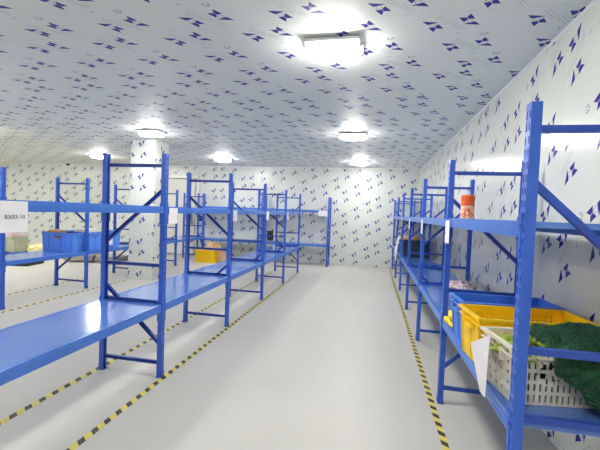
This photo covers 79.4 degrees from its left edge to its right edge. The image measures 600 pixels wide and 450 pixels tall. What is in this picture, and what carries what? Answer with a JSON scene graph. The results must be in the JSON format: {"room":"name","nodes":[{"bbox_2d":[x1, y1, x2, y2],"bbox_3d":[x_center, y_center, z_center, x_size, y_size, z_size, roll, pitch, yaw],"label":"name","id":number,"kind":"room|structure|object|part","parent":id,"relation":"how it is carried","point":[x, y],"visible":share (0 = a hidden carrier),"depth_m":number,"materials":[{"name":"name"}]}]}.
{"room":"warehouse","nodes":[
{"label":"warehouse","id":0,"kind":"room"},
{"bbox_2d":[128,140,168,280],"bbox_3d":[-3.193,-0.311,7.635,0.560,2.866,0.480,3,2,11],"label":"wall pillar","id":1,"kind":"structure","parent":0,"point":[145,182],"depth_m":7.41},
{"bbox_2d":[0,164,419,269],"bbox_3d":[-4.216,-0.492,11.786,15.672,2.866,0.100,3,2,11],"label":"wall","id":2,"kind":"structure","parent":0,"point":[362,211],"depth_m":10.98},
{"bbox_2d":[167,176,199,255],"bbox_3d":[-4.064,-0.313,11.648,1.680,2.530,0.120,3,2,11],"label":"door","id":3,"kind":"structure","parent":2,"relation":"in","point":[180,185],"depth_m":11.58,"materials":[{"name":"white"}]},
{"bbox_2d":[0,163,420,169],"bbox_3d":[-4.173,-1.909,11.679,15.472,0.025,0.020,3,2,11],"label":"trim","id":4,"kind":"structure","parent":2,"relation":"attached to","point":[0,163],"depth_m":11.06,"materials":[{"name":"white"}]},
{"bbox_2d":[417,170,420,235],"bbox_3d":[3.341,-0.132,10.212,0.018,2.836,0.018,3,2,11],"label":"trim","id":5,"kind":"structure","parent":2,"relation":"attached to","point":[420,170],"depth_m":10.18,"materials":[{"name":"white"}]},
{"bbox_2d":[0,245,557,449],"bbox_3d":[-5.595,1.171,5.280,15.672,0.120,13.480,3,2,11],"label":"floor","id":6,"kind":"structure","parent":0,"point":[327,361],"depth_m":3.29,"materials":[{"name":"concrete"}]},
{"bbox_2d":[0,167,5,309],"bbox_3d":[-4.562,0.197,4.314,0.681,1.971,1.565,3,2,11],"label":"storage rack","id":7,"kind":"object","parent":6,"relation":"on","point":[2,169],"visible":0.82,"depth_m":4.98,"materials":[{"name":"metal"}]},
{"bbox_2d":[5,249,27,253],"bbox_3d":[-8.139,0.771,10.252,1.200,0.145,1.000,3,2,11],"label":"pallet","id":8,"kind":"object","parent":6,"relation":"on","point":[6,252],"visible":0.13,"depth_m":9.81,"materials":[{"name":"plastic"}]},
{"bbox_2d":[5,238,27,251],"bbox_3d":[-7.754,0.554,9.883,0.304,0.340,0.400,3,2,11],"label":"plastic crate","id":9,"kind":"object","parent":8,"relation":"on","point":[15,245],"visible":1,"depth_m":9.77,"materials":[{"name":"plastic"}]},
{"bbox_3d":[-8.035,0.612,10.227,0.269,0.181,0.503,3,2,11],"label":"carton","id":10,"kind":"object","parent":8,"relation":"on","visible":0},
{"bbox_2d":[5,237,27,243],"bbox_3d":[-8.028,0.429,10.221,0.269,0.181,0.503,3,2,11],"label":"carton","id":11,"kind":"object","parent":10,"relation":"on","point":[5,237],"visible":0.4,"depth_m":10.09,"materials":[{"name":"cardboard"}]},
{"bbox_2d":[5,232,28,237],"bbox_3d":[-8.021,0.246,10.215,0.269,0.181,0.503,3,2,11],"label":"carton","id":12,"kind":"object","parent":11,"relation":"on","point":[13,234],"visible":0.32,"depth_m":10.11,"materials":[{"name":"cardboard"}]},
{"bbox_2d":[11,261,43,265],"bbox_3d":[-6.814,0.901,8.744,0.840,0.090,0.560,2,2,0],"label":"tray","id":13,"kind":"object","parent":6,"relation":"on","point":[40,262],"visible":0.25,"depth_m":8.57,"materials":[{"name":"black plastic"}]},
{"bbox_2d":[5,278,83,295],"bbox_3d":[-4.832,1.139,5.289,0.048,0.002,4.400,3,2,11],"label":"tape","id":14,"kind":"object","parent":6,"relation":"on","point":[81,278],"visible":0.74,"depth_m":6.33,"materials":[{"name":"plastic"}]},
{"bbox_2d":[3,177,89,288],"bbox_3d":[-4.263,0.158,5.801,0.681,1.971,1.532,3,2,11],"label":"storage rack","id":15,"kind":"object","parent":6,"relation":"on","point":[35,256],"visible":0.72,"depth_m":6.42,"materials":[{"name":"metal"}]},
{"bbox_3d":[-4.352,0.497,5.431,0.613,0.024,0.743,3,2,11],"label":"deck panel","id":16,"kind":"part","parent":15,"relation":"part of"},
{"bbox_2d":[28,243,42,251],"bbox_3d":[-6.971,0.689,9.692,0.472,0.399,0.456,2,2,-12],"label":"sack","id":17,"kind":"object","parent":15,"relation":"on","point":[32,247],"visible":0.47,"depth_m":9.50,"materials":[{"name":"fabric"}]},
{"bbox_3d":[-4.205,0.478,6.162,0.613,0.024,0.743,3,2,11],"label":"deck panel","id":18,"kind":"part","parent":15,"relation":"part of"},
{"bbox_3d":[-4.425,0.125,6.581,0.040,1.971,0.049,3,2,11],"label":"post","id":19,"kind":"part","parent":15,"relation":"part of","materials":[{"name":"metal"}]},
{"bbox_2d":[41,231,84,251],"bbox_3d":[-4.191,0.290,6.434,0.644,0.330,0.360,3,2,11],"label":"plastic bin","id":20,"kind":"object","parent":15,"relation":"on","point":[68,242],"visible":0.89,"depth_m":6.29,"materials":[{"name":"plastic"}]},
{"bbox_2d":[47,229,66,237],"bbox_3d":[-4.333,0.159,6.449,0.273,0.176,0.243,2,2,0],"label":"sack","id":21,"kind":"object","parent":20,"relation":"in","point":[49,230],"visible":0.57,"depth_m":6.36,"materials":[{"name":"fabric"}]},
{"bbox_3d":[-3.811,0.153,6.458,0.040,1.971,0.049,3,2,11],"label":"post","id":22,"kind":"part","parent":15,"relation":"part of","materials":[{"name":"metal"}]},
{"bbox_2d":[0,280,125,312],"bbox_3d":[-3.979,1.176,5.170,0.048,0.002,4.500,3,2,11],"label":"tape","id":23,"kind":"object","parent":6,"relation":"on","point":[123,280],"visible":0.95,"depth_m":5.64,"materials":[{"name":"plastic"}]},
{"bbox_2d":[64,253,99,261],"bbox_3d":[-5.729,0.829,9.546,0.770,0.241,0.526,2,2,0],"label":"sack","id":24,"kind":"object","parent":6,"relation":"on","point":[92,257],"visible":0.38,"depth_m":9.31,"materials":[{"name":"fabric"}]},
{"bbox_2d":[0,153,168,385],"bbox_3d":[-1.649,0.372,2.489,0.640,1.971,1.603,3,2,11],"label":"storage rack","id":25,"kind":"object","parent":6,"relation":"on","point":[26,347],"visible":1,"depth_m":2.64,"materials":[{"name":"blue metal"}]},
{"bbox_3d":[-1.738,0.727,2.127,0.571,0.024,0.762,3,2,11],"label":"deck panel","id":26,"kind":"part","parent":25,"relation":"part of","materials":[{"name":"metal"}]},
{"bbox_3d":[-1.587,0.708,2.877,0.571,0.024,0.762,3,2,11],"label":"deck panel","id":27,"kind":"part","parent":25,"relation":"part of","materials":[{"name":"metal"}]},
{"bbox_3d":[-1.784,0.339,3.300,0.040,1.971,0.049,3,2,11],"label":"post","id":28,"kind":"part","parent":25,"relation":"part of","materials":[{"name":"metal"}]},
{"bbox_3d":[-1.211,0.365,3.185,0.040,1.971,0.049,3,2,11],"label":"post","id":29,"kind":"part","parent":25,"relation":"part of","materials":[{"name":"metal"}]},
{"bbox_2d":[87,184,129,272],"bbox_3d":[-3.966,0.119,7.271,0.681,1.971,1.532,3,2,11],"label":"storage rack","id":30,"kind":"object","parent":6,"relation":"on","point":[124,246],"visible":0.26,"depth_m":8.00,"materials":[{"name":"metal"}]},
{"bbox_2d":[66,230,100,249],"bbox_3d":[-4.116,0.280,6.806,0.644,0.330,0.360,3,2,11],"label":"plastic bin","id":31,"kind":"object","parent":30,"relation":"on","point":[94,241],"visible":0.34,"depth_m":6.74,"materials":[{"name":"plastic"}]},
{"bbox_2d":[75,228,97,235],"bbox_3d":[-4.010,0.149,6.783,0.361,0.175,0.266,3,2,17],"label":"sack","id":32,"kind":"object","parent":31,"relation":"in","point":[79,229],"visible":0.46,"depth_m":6.71,"materials":[{"name":"fabric"}]},
{"bbox_2d":[98,229,121,247],"bbox_3d":[-4.016,0.267,7.296,0.646,0.330,0.380,3,2,11],"label":"plastic bin","id":33,"kind":"object","parent":30,"relation":"on","point":[114,242],"visible":0.23,"depth_m":7.28,"materials":[{"name":"blue plastic"}]},
{"bbox_3d":[-4.129,0.086,8.051,0.040,1.971,0.049,3,2,11],"label":"post","id":34,"kind":"part","parent":30,"relation":"part of","materials":[{"name":"metal"}]},
{"bbox_2d":[95,253,128,261],"bbox_3d":[-4.930,0.870,9.486,0.719,0.220,0.525,3,2,23],"label":"sack","id":35,"kind":"object","parent":6,"relation":"on","point":[98,257],"visible":0.55,"depth_m":9.36,"materials":[{"name":"fabric"}]},
{"bbox_2d":[0,270,273,424],"bbox_3d":[-1.594,1.286,4.641,0.048,0.002,9.400,3,2,11],"label":"tape","id":36,"kind":"object","parent":6,"relation":"on","point":[31,405],"visible":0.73,"depth_m":3.14,"materials":[{"name":"plastic"}]},
{"bbox_2d":[121,190,177,265],"bbox_3d":[-3.670,0.081,8.741,0.681,1.971,1.532,3,2,11],"label":"storage rack","id":37,"kind":"object","parent":6,"relation":"on","point":[171,240],"visible":0.37,"depth_m":9.39,"materials":[{"name":"metal"}]},
{"bbox_3d":[-3.218,0.076,9.398,0.040,1.971,0.049,3,2,11],"label":"post","id":38,"kind":"part","parent":37,"relation":"part of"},
{"bbox_2d":[108,173,233,326],"bbox_3d":[-1.346,0.332,3.994,0.639,1.971,1.532,3,2,11],"label":"storage rack","id":39,"kind":"object","parent":6,"relation":"on","point":[181,288],"visible":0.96,"depth_m":4.41,"materials":[{"name":"blue metal"}]},
{"bbox_3d":[-1.436,0.688,3.625,0.571,0.024,0.743,3,2,11],"label":"deck panel","id":40,"kind":"part","parent":39,"relation":"part of","materials":[{"name":"metal"}]},
{"bbox_3d":[-1.488,0.300,4.770,0.040,1.971,0.049,3,2,11],"label":"post","id":41,"kind":"part","parent":39,"relation":"part of","materials":[{"name":"metal"}]},
{"bbox_3d":[-1.289,0.669,4.356,0.571,0.024,0.743,3,2,11],"label":"deck panel","id":42,"kind":"part","parent":39,"relation":"part of","materials":[{"name":"metal"}]},
{"bbox_3d":[-0.915,0.326,4.655,0.040,1.971,0.049,3,2,11],"label":"post","id":43,"kind":"part","parent":39,"relation":"part of","materials":[{"name":"metal"}]},
{"bbox_2d":[66,272,299,449],"bbox_3d":[-0.943,1.316,4.521,0.046,0.002,9.420,3,2,11],"label":"tape","id":44,"kind":"object","parent":6,"relation":"on","point":[88,435],"visible":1,"depth_m":3.03,"materials":[{"name":"plastic"}]},
{"bbox_2d":[167,193,204,257],"bbox_3d":[-3.374,0.042,10.210,0.681,1.971,1.532,3,2,11],"label":"storage rack","id":45,"kind":"object","parent":6,"relation":"on","point":[192,237],"visible":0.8,"depth_m":10.87,"materials":[{"name":"metal"}]},
{"bbox_3d":[-3.536,0.009,10.991,0.040,1.971,0.049,3,2,11],"label":"post","id":46,"kind":"part","parent":45,"relation":"part of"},
{"bbox_3d":[-2.922,0.037,10.868,0.040,1.971,0.049,3,2,11],"label":"post","id":47,"kind":"part","parent":45,"relation":"part of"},
{"bbox_2d":[194,249,217,262],"bbox_3d":[-2.632,0.874,10.299,0.624,0.360,0.420,3,2,10],"label":"plastic crate","id":48,"kind":"object","parent":6,"relation":"on","point":[203,256],"visible":0.78,"depth_m":10.12,"materials":[{"name":"plastic"}]},
{"bbox_2d":[206,241,220,247],"bbox_3d":[-2.557,0.745,10.442,0.524,0.534,0.165,3,2,11],"label":"cardboard sheet","id":49,"kind":"object","parent":48,"relation":"in","point":[209,244],"visible":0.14,"depth_m":10.50,"materials":[{"name":"cardboard"}]},
{"bbox_2d":[213,243,226,262],"bbox_3d":[-2.280,0.844,10.245,0.651,0.675,0.008,3,2,31],"label":"cardboard sheet","id":50,"kind":"object","parent":6,"relation":"on","point":[221,257],"visible":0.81,"depth_m":10.22,"materials":[{"name":"cardboard"}]},
{"bbox_2d":[190,183,266,299],"bbox_3d":[-1.050,0.293,5.464,0.639,1.971,1.532,3,2,11],"label":"storage rack","id":51,"kind":"object","parent":6,"relation":"on","point":[239,266],"visible":0.56,"depth_m":6.07,"materials":[{"name":"blue metal"}]},
{"bbox_3d":[-1.140,0.649,5.095,0.571,0.024,0.743,3,2,11],"label":"deck panel","id":52,"kind":"part","parent":51,"relation":"part of","materials":[{"name":"metal"}]},
{"bbox_3d":[-1.192,0.262,6.240,0.040,1.971,0.049,3,2,11],"label":"post","id":53,"kind":"part","parent":51,"relation":"part of","materials":[{"name":"metal"}]},
{"bbox_3d":[-0.993,0.630,5.826,0.571,0.024,0.743,3,2,11],"label":"deck panel","id":54,"kind":"part","parent":51,"relation":"part of","materials":[{"name":"metal"}]},
{"bbox_3d":[-0.619,0.288,6.125,0.040,1.971,0.049,3,2,11],"label":"post","id":55,"kind":"part","parent":51,"relation":"part of","materials":[{"name":"metal"}]},
{"bbox_2d":[196,193,261,246],"bbox_3d":[-2.088,0.067,10.953,2.052,1.971,0.454,3,2,11],"label":"storage rack","id":56,"kind":"object","parent":6,"relation":"on","point":[205,206],"visible":0.47,"depth_m":10.88,"materials":[{"name":"metal"}]},
{"bbox_3d":[-3.101,0.027,10.952,0.049,1.971,0.040,3,2,11],"label":"post","id":57,"kind":"part","parent":56,"relation":"part of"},
{"bbox_3d":[-3.022,0.017,11.344,0.049,1.971,0.040,3,2,11],"label":"post","id":58,"kind":"part","parent":56,"relation":"part of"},
{"bbox_2d":[231,190,287,283],"bbox_3d":[-0.754,0.255,6.934,0.639,1.971,1.532,3,2,11],"label":"storage rack","id":59,"kind":"object","parent":6,"relation":"on","point":[270,255],"visible":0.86,"depth_m":7.58,"materials":[{"name":"blue metal"}]},
{"bbox_3d":[-0.844,0.611,6.565,0.571,0.024,0.743,3,2,11],"label":"deck panel","id":60,"kind":"part","parent":59,"relation":"part of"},
{"bbox_3d":[-0.895,0.223,7.710,0.040,1.971,0.049,3,2,11],"label":"post","id":61,"kind":"part","parent":59,"relation":"part of","materials":[{"name":"metal"}]},
{"bbox_3d":[-0.697,0.592,7.296,0.571,0.024,0.743,3,2,11],"label":"deck panel","id":62,"kind":"part","parent":59,"relation":"part of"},
{"bbox_3d":[-0.323,0.249,7.595,0.040,1.971,0.049,3,2,11],"label":"post","id":63,"kind":"part","parent":59,"relation":"part of","materials":[{"name":"metal"}]},
{"bbox_2d":[261,193,300,272],"bbox_3d":[-0.458,0.216,8.404,0.639,1.971,1.532,3,2,11],"label":"storage rack","id":64,"kind":"object","parent":6,"relation":"on","point":[289,249],"visible":0.8,"depth_m":9.05,"materials":[{"name":"blue metal"}]},
{"bbox_3d":[-0.599,0.184,9.180,0.040,1.971,0.049,3,2,11],"label":"post","id":65,"kind":"part","parent":64,"relation":"part of","materials":[{"name":"metal"}]},
{"bbox_3d":[-0.548,0.572,8.035,0.571,0.024,0.743,3,2,11],"label":"deck panel","id":66,"kind":"part","parent":64,"relation":"part of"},
{"bbox_3d":[-0.400,0.553,8.766,0.571,0.024,0.743,3,2,11],"label":"deck panel","id":67,"kind":"part","parent":64,"relation":"part of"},
{"bbox_3d":[-0.026,0.210,9.065,0.040,1.971,0.049,3,2,11],"label":"post","id":68,"kind":"part","parent":64,"relation":"part of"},
{"bbox_2d":[260,195,331,266],"bbox_3d":[-0.128,0.156,10.561,2.015,1.971,0.454,3,2,11],"label":"storage rack","id":69,"kind":"object","parent":6,"relation":"on","point":[320,212],"visible":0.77,"depth_m":10.37,"materials":[{"name":"blue metal"}]},
{"bbox_3d":[-1.122,0.117,10.556,0.049,1.971,0.040,3,2,11],"label":"post","id":70,"kind":"part","parent":69,"relation":"part of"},
{"bbox_3d":[-1.043,0.107,10.948,0.049,1.971,0.040,3,2,11],"label":"post","id":71,"kind":"part","parent":69,"relation":"part of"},
{"bbox_2d":[267,230,272,239],"bbox_3d":[-0.883,0.307,10.697,0.148,0.280,0.208,3,2,11],"label":"box","id":72,"kind":"object","parent":69,"relation":"on","point":[269,232],"visible":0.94,"depth_m":10.60,"materials":[{"name":"black plastic"}]},
{"bbox_3d":[0.335,0.546,10.478,0.968,0.024,0.386,3,2,11],"label":"deck panel","id":73,"kind":"part","parent":69,"relation":"part of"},
{"bbox_3d":[0.788,0.204,10.173,0.049,1.971,0.040,3,2,11],"label":"post","id":74,"kind":"part","parent":69,"relation":"part of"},
{"bbox_3d":[0.867,0.194,10.565,0.049,1.971,0.040,3,2,11],"label":"post","id":75,"kind":"part","parent":69,"relation":"part of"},
{"bbox_2d":[391,200,419,268],"bbox_3d":[2.778,0.304,9.503,0.584,1.971,1.532,3,2,11],"label":"storage rack","id":76,"kind":"object","parent":6,"relation":"on","point":[395,203],"visible":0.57,"depth_m":10.23,"materials":[{"name":"metal"}]},
{"bbox_3d":[2.663,0.273,10.274,0.040,1.971,0.049,3,2,11],"label":"post","id":77,"kind":"part","parent":76,"relation":"part of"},
{"bbox_3d":[3.182,0.297,10.170,0.040,1.971,0.049,3,2,11],"label":"post","id":78,"kind":"part","parent":76,"relation":"part of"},
{"bbox_2d":[394,197,429,277],"bbox_3d":[2.482,0.342,8.033,0.584,1.971,1.532,3,2,11],"label":"storage rack","id":79,"kind":"object","parent":6,"relation":"on","point":[399,201],"visible":0.45,"depth_m":8.75,"materials":[{"name":"blue metal"}]},
{"bbox_3d":[2.367,0.312,8.804,0.040,1.971,0.049,3,2,11],"label":"post","id":80,"kind":"part","parent":79,"relation":"part of","materials":[{"name":"metal"}]},
{"bbox_3d":[2.886,0.335,8.700,0.040,1.971,0.049,3,2,11],"label":"post","id":81,"kind":"part","parent":79,"relation":"part of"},
{"bbox_3d":[2.444,0.463,7.846,0.504,0.340,0.420,3,2,11],"label":"plastic crate","id":82,"kind":"object","parent":79,"relation":"on","visible":0},
{"bbox_2d":[394,237,399,259],"bbox_3d":[2.190,0.516,7.940,0.209,0.499,0.440,3,2,11],"label":"cloth","id":83,"kind":"object","parent":82,"relation":"hanging from","point":[398,238],"visible":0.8,"depth_m":7.83,"materials":[{"name":"fabric"}]},
{"bbox_2d":[398,194,437,290],"bbox_3d":[2.186,0.381,6.564,0.584,1.971,1.532,3,2,11],"label":"storage rack","id":84,"kind":"object","parent":6,"relation":"on","point":[414,260],"visible":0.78,"depth_m":7.21,"materials":[{"name":"blue metal"}]},
{"bbox_3d":[2.071,0.350,7.334,0.040,1.971,0.049,3,2,11],"label":"post","id":85,"kind":"part","parent":84,"relation":"part of","materials":[{"name":"metal"}]},
{"bbox_2d":[403,240,429,257],"bbox_3d":[2.353,0.475,7.396,0.504,0.340,0.420,3,2,11],"label":"plastic crate","id":86,"kind":"object","parent":84,"relation":"on","point":[415,244],"visible":0.68,"depth_m":7.22,"materials":[{"name":"plastic"}]},
{"bbox_2d":[399,235,426,240],"bbox_3d":[2.415,0.275,7.684,0.540,0.040,0.900,3,2,11],"label":"cardboard sheets","id":87,"kind":"object","parent":86,"relation":"on","point":[404,237],"visible":0.7,"depth_m":7.32,"materials":[{"name":"cardboard"}]},
{"bbox_3d":[2.244,0.671,6.921,0.516,0.024,0.743,3,2,11],"label":"deck panel","id":88,"kind":"part","parent":84,"relation":"part of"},
{"bbox_3d":[2.097,0.690,6.190,0.516,0.024,0.743,3,2,11],"label":"deck panel","id":89,"kind":"part","parent":84,"relation":"part of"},
{"bbox_3d":[2.590,0.374,7.230,0.040,1.971,0.049,3,2,11],"label":"post","id":90,"kind":"part","parent":84,"relation":"part of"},
{"bbox_2d":[389,269,449,449],"bbox_3d":[1.456,1.397,4.845,0.044,0.002,11.000,3,2,11],"label":"tape","id":91,"kind":"object","parent":6,"relation":"on","point":[445,446],"visible":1,"depth_m":3.24,"materials":[{"name":"plastic"}]},
{"bbox_2d":[405,188,467,309],"bbox_3d":[1.889,0.420,5.093,0.584,1.971,1.532,3,2,11],"label":"storage rack","id":92,"kind":"object","parent":6,"relation":"on","point":[432,274],"visible":0.51,"depth_m":5.74,"materials":[{"name":"blue metal"}]},
{"bbox_3d":[1.774,0.389,5.864,0.040,1.971,0.049,3,2,11],"label":"post","id":93,"kind":"part","parent":92,"relation":"part of","materials":[{"name":"metal"}]},
{"bbox_3d":[1.948,0.710,5.451,0.516,0.024,0.743,3,2,11],"label":"deck panel","id":94,"kind":"part","parent":92,"relation":"part of","materials":[{"name":"metal"}]},
{"bbox_3d":[1.800,0.729,4.720,0.516,0.024,0.743,3,2,11],"label":"deck panel","id":95,"kind":"part","parent":92,"relation":"part of","materials":[{"name":"metal"}]},
{"bbox_3d":[2.294,0.412,5.760,0.040,1.971,0.049,3,2,11],"label":"post","id":96,"kind":"part","parent":92,"relation":"part of","materials":[{"name":"metal"}]},
{"bbox_2d":[415,179,517,340],"bbox_3d":[1.593,0.458,3.623,0.584,1.971,1.532,3,2,11],"label":"storage rack","id":97,"kind":"object","parent":6,"relation":"on","point":[431,291],"visible":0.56,"depth_m":4.29,"materials":[{"name":"blue metal"}]},
{"bbox_3d":[1.478,0.427,4.394,0.040,1.971,0.049,3,2,11],"label":"post","id":98,"kind":"part","parent":97,"relation":"part of","materials":[{"name":"metal"}]},
{"bbox_3d":[1.652,0.748,3.981,0.516,0.024,0.743,3,2,11],"label":"deck panel","id":99,"kind":"part","parent":97,"relation":"part of","materials":[{"name":"metal"}]},
{"bbox_3d":[1.504,0.767,3.250,0.516,0.024,0.743,3,2,11],"label":"deck panel","id":100,"kind":"part","parent":97,"relation":"part of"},
{"bbox_2d":[449,279,476,289],"bbox_3d":[1.813,0.670,4.032,0.320,0.136,0.372,3,2,11],"label":"plastic bag","id":101,"kind":"object","parent":97,"relation":"on","point":[459,284],"visible":0.74,"depth_m":3.96,"materials":[{"name":"plastic"}]},
{"bbox_3d":[1.998,0.451,4.290,0.040,1.971,0.049,3,2,11],"label":"post","id":102,"kind":"part","parent":97,"relation":"part of","materials":[{"name":"metal"}]},
{"bbox_2d":[436,101,599,449],"bbox_3d":[1.294,0.497,2.137,0.584,1.971,1.565,3,2,11],"label":"storage rack","id":103,"kind":"object","parent":6,"relation":"on","point":[514,414],"visible":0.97,"depth_m":1.44,"materials":[{"name":"blue metal"}]},
{"bbox_3d":[1.182,0.466,2.924,0.040,1.971,0.049,3,2,11],"label":"post","id":104,"kind":"part","parent":103,"relation":"part of","materials":[{"name":"metal"}]},
{"bbox_2d":[444,317,452,326],"bbox_3d":[1.193,0.735,2.717,0.167,0.047,0.204,2,2,6],"label":"packet","id":105,"kind":"object","parent":103,"relation":"on","point":[447,320],"visible":0.24,"depth_m":2.72,"materials":[{"name":"plastic"}]},
{"bbox_2d":[447,310,451,319],"bbox_3d":[1.198,0.688,2.727,0.160,0.056,0.171,3,2,23],"label":"packet","id":106,"kind":"object","parent":105,"relation":"on","point":[449,314],"visible":0.27,"depth_m":2.72,"materials":[{"name":"plastic"}]},
{"bbox_2d":[460,195,475,218],"bbox_3d":[1.268,-0.136,2.731,0.100,0.181,0.100,3,2,11],"label":"plastic jar","id":107,"kind":"object","parent":103,"relation":"on","point":[467,211],"visible":1,"depth_m":2.69,"materials":[{"name":"plastic"}]},
{"bbox_3d":[1.270,-0.183,2.729,0.100,0.086,0.100,3,2,11],"label":"lid","id":108,"kind":"part","parent":107,"relation":"part of","materials":[{"name":"orange plastic"}]},
{"bbox_2d":[450,292,565,340],"bbox_3d":[1.342,0.636,2.399,0.604,0.280,0.300,2,2,7],"label":"plastic crate","id":109,"kind":"object","parent":103,"relation":"on","point":[457,298],"visible":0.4,"depth_m":2.49,"materials":[{"name":"plastic"}]},
{"bbox_3d":[1.056,0.543,2.434,0.020,0.060,0.122,2,2,7],"label":"handle","id":110,"kind":"part","parent":109,"relation":"part of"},
{"bbox_3d":[1.701,0.490,2.820,0.040,1.971,0.049,3,2,11],"label":"post","id":111,"kind":"part","parent":103,"relation":"part of","materials":[{"name":"metal"}]},
{"bbox_3d":[0.886,0.505,1.454,0.040,1.971,0.049,3,2,11],"label":"post","id":112,"kind":"part","parent":103,"relation":"part of","materials":[{"name":"metal"}]},
{"bbox_2d":[458,304,599,361],"bbox_3d":[1.268,0.645,2.052,0.624,0.280,0.330,2,2,6],"label":"plastic crate","id":113,"kind":"object","parent":103,"relation":"on","point":[471,321],"visible":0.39,"depth_m":2.16,"materials":[{"name":"plastic"}]},
{"bbox_3d":[0.971,0.552,2.082,0.020,0.060,0.122,2,2,6],"label":"handle","id":114,"kind":"part","parent":113,"relation":"part of","materials":[{"name":"yellow plastic"}]},
{"bbox_2d":[480,326,595,408],"bbox_3d":[1.194,0.663,1.690,0.574,0.262,0.300,2,2,3],"label":"plastic crate","id":115,"kind":"object","parent":103,"relation":"on","point":[503,359],"visible":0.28,"depth_m":1.58,"materials":[{"name":"plastic"}]},
{"bbox_2d":[471,335,489,397],"bbox_3d":[0.886,0.649,1.791,0.002,0.308,0.298,3,2,11],"label":"paper sheet","id":116,"kind":"object","parent":115,"relation":"hanging from","point":[480,348],"visible":1,"depth_m":1.73,"materials":[{"name":"paper"}]},
{"bbox_3d":[0.921,0.581,1.701,0.020,0.060,0.122,2,2,3],"label":"handle","id":117,"kind":"part","parent":115,"relation":"part of","materials":[{"name":"plastic"}]},
{"bbox_2d":[489,334,542,363],"bbox_3d":[0.994,0.553,1.658,0.158,0.121,0.234,0,3,-41],"label":"lettuce","id":118,"kind":"object","parent":115,"relation":"in","point":[506,337],"visible":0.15,"depth_m":1.66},
{"bbox_2d":[531,338,548,356],"bbox_3d":[1.071,0.568,1.692,0.201,0.104,0.213,3,2,11],"label":"lettuce","id":119,"kind":"object","parent":115,"relation":"in","point":[534,342],"visible":0.1,"depth_m":1.63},
{"bbox_2d":[508,321,599,411],"bbox_3d":[1.260,0.631,1.635,0.588,0.358,0.434,3,2,11],"label":"net bag","id":120,"kind":"object","parent":115,"relation":"in","point":[582,375],"visible":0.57,"depth_m":1.54,"materials":[{"name":"green"}]},
{"bbox_3d":[1.208,0.806,1.780,0.516,0.024,0.743,3,2,11],"label":"deck panel","id":121,"kind":"part","parent":103,"relation":"part of","materials":[{"name":"metal"}]},
{"bbox_3d":[1.239,0.000,1.753,0.516,0.024,0.743,3,2,11],"label":"deck panel","id":122,"kind":"part","parent":103,"relation":"part of","materials":[{"name":"metal"}]},
{"bbox_2d":[0,0,592,168],"bbox_3d":[-5.479,-1.811,5.179,15.672,0.120,13.480,3,2,11],"label":"ceiling","id":123,"kind":"structure","parent":0,"point":[234,79],"depth_m":3.61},
{"bbox_2d":[88,154,102,158],"bbox_3d":[-5.457,-1.866,9.847,0.474,0.085,0.330,3,2,11],"label":"ceiling light","id":124,"kind":"object","parent":123,"relation":"attached to","point":[98,156],"visible":0.77,"depth_m":9.72,"materials":[{"name":"white"}]},
{"bbox_2d":[135,130,167,136],"bbox_3d":[-2.659,-1.644,6.483,0.474,0.085,0.330,3,2,11],"label":"ceiling light","id":125,"kind":"object","parent":123,"relation":"attached to","point":[148,133],"visible":1,"depth_m":6.38,"materials":[{"name":"white"}]},
{"bbox_2d":[139,131,163,136],"bbox_3d":[-2.660,-1.626,6.483,0.363,0.050,0.263,3,2,11],"label":"diffuser","id":126,"kind":"object","parent":125,"relation":"attached to","point":[145,133],"depth_m":6.38,"materials":[{"name":"white"}]},
{"bbox_2d":[213,157,232,161],"bbox_3d":[-2.018,-1.722,9.515,0.474,0.085,0.330,3,2,11],"label":"ceiling light","id":127,"kind":"object","parent":123,"relation":"attached to","point":[220,159],"visible":1,"depth_m":9.40,"materials":[{"name":"white"}]},
{"bbox_2d":[215,159,230,161],"bbox_3d":[-2.018,-1.705,9.515,0.363,0.050,0.263,3,2,11],"label":"diffuser","id":128,"kind":"object","parent":127,"relation":"attached to","point":[220,160],"depth_m":9.42,"materials":[{"name":"white"}]},
{"bbox_2d":[304,35,363,61],"bbox_3d":[0.271,-1.409,2.919,0.474,0.085,0.330,3,2,11],"label":"ceiling light","id":129,"kind":"object","parent":123,"relation":"attached to","point":[343,48],"visible":1,"depth_m":2.83,"materials":[{"name":"white"}]},
{"bbox_2d":[309,41,356,61],"bbox_3d":[0.270,-1.392,2.919,0.363,0.050,0.263,3,2,11],"label":"diffuser","id":130,"kind":"object","parent":129,"relation":"attached to","point":[323,51],"depth_m":2.84,"materials":[{"name":"white"}]},
{"bbox_2d":[339,132,366,139],"bbox_3d":[0.896,-1.493,6.097,0.474,0.085,0.330,3,2,11],"label":"ceiling light","id":131,"kind":"object","parent":123,"relation":"attached to","point":[361,135],"visible":1,"depth_m":5.99,"materials":[{"name":"white"}]},
{"bbox_2d":[342,135,363,139],"bbox_3d":[0.895,-1.476,6.097,0.363,0.050,0.263,3,2,11],"label":"diffuser","id":132,"kind":"object","parent":131,"relation":"attached to","point":[345,137],"depth_m":6.00,"materials":[{"name":"white"}]},
{"bbox_2d":[350,161,368,164],"bbox_3d":[1.527,-1.575,9.202,0.474,0.085,0.330,3,2,11],"label":"ceiling light","id":133,"kind":"object","parent":123,"relation":"attached to","point":[352,162],"visible":1,"depth_m":9.09,"materials":[{"name":"white"}]},
{"bbox_2d":[353,162,366,164],"bbox_3d":[1.526,-1.557,9.203,0.363,0.050,0.263,3,2,11],"label":"diffuser","id":134,"kind":"object","parent":133,"relation":"attached to","point":[354,163],"depth_m":9.09,"materials":[{"name":"white"}]},
{"bbox_2d":[418,0,599,449],"bbox_3d":[2.090,0.027,3.702,0.100,2.866,13.280,3,2,11],"label":"wall","id":135,"kind":"structure","parent":0,"point":[566,76],"depth_m":2.73,"materials":[{"name":"paint"}]},
{"bbox_2d":[421,0,597,168],"bbox_3d":[2.089,-1.400,3.665,0.014,0.014,13.280,3,2,11],"label":"trim","id":136,"kind":"structure","parent":135,"relation":"attached to","point":[593,2],"depth_m":3.03,"materials":[{"name":"white"}]}
]}

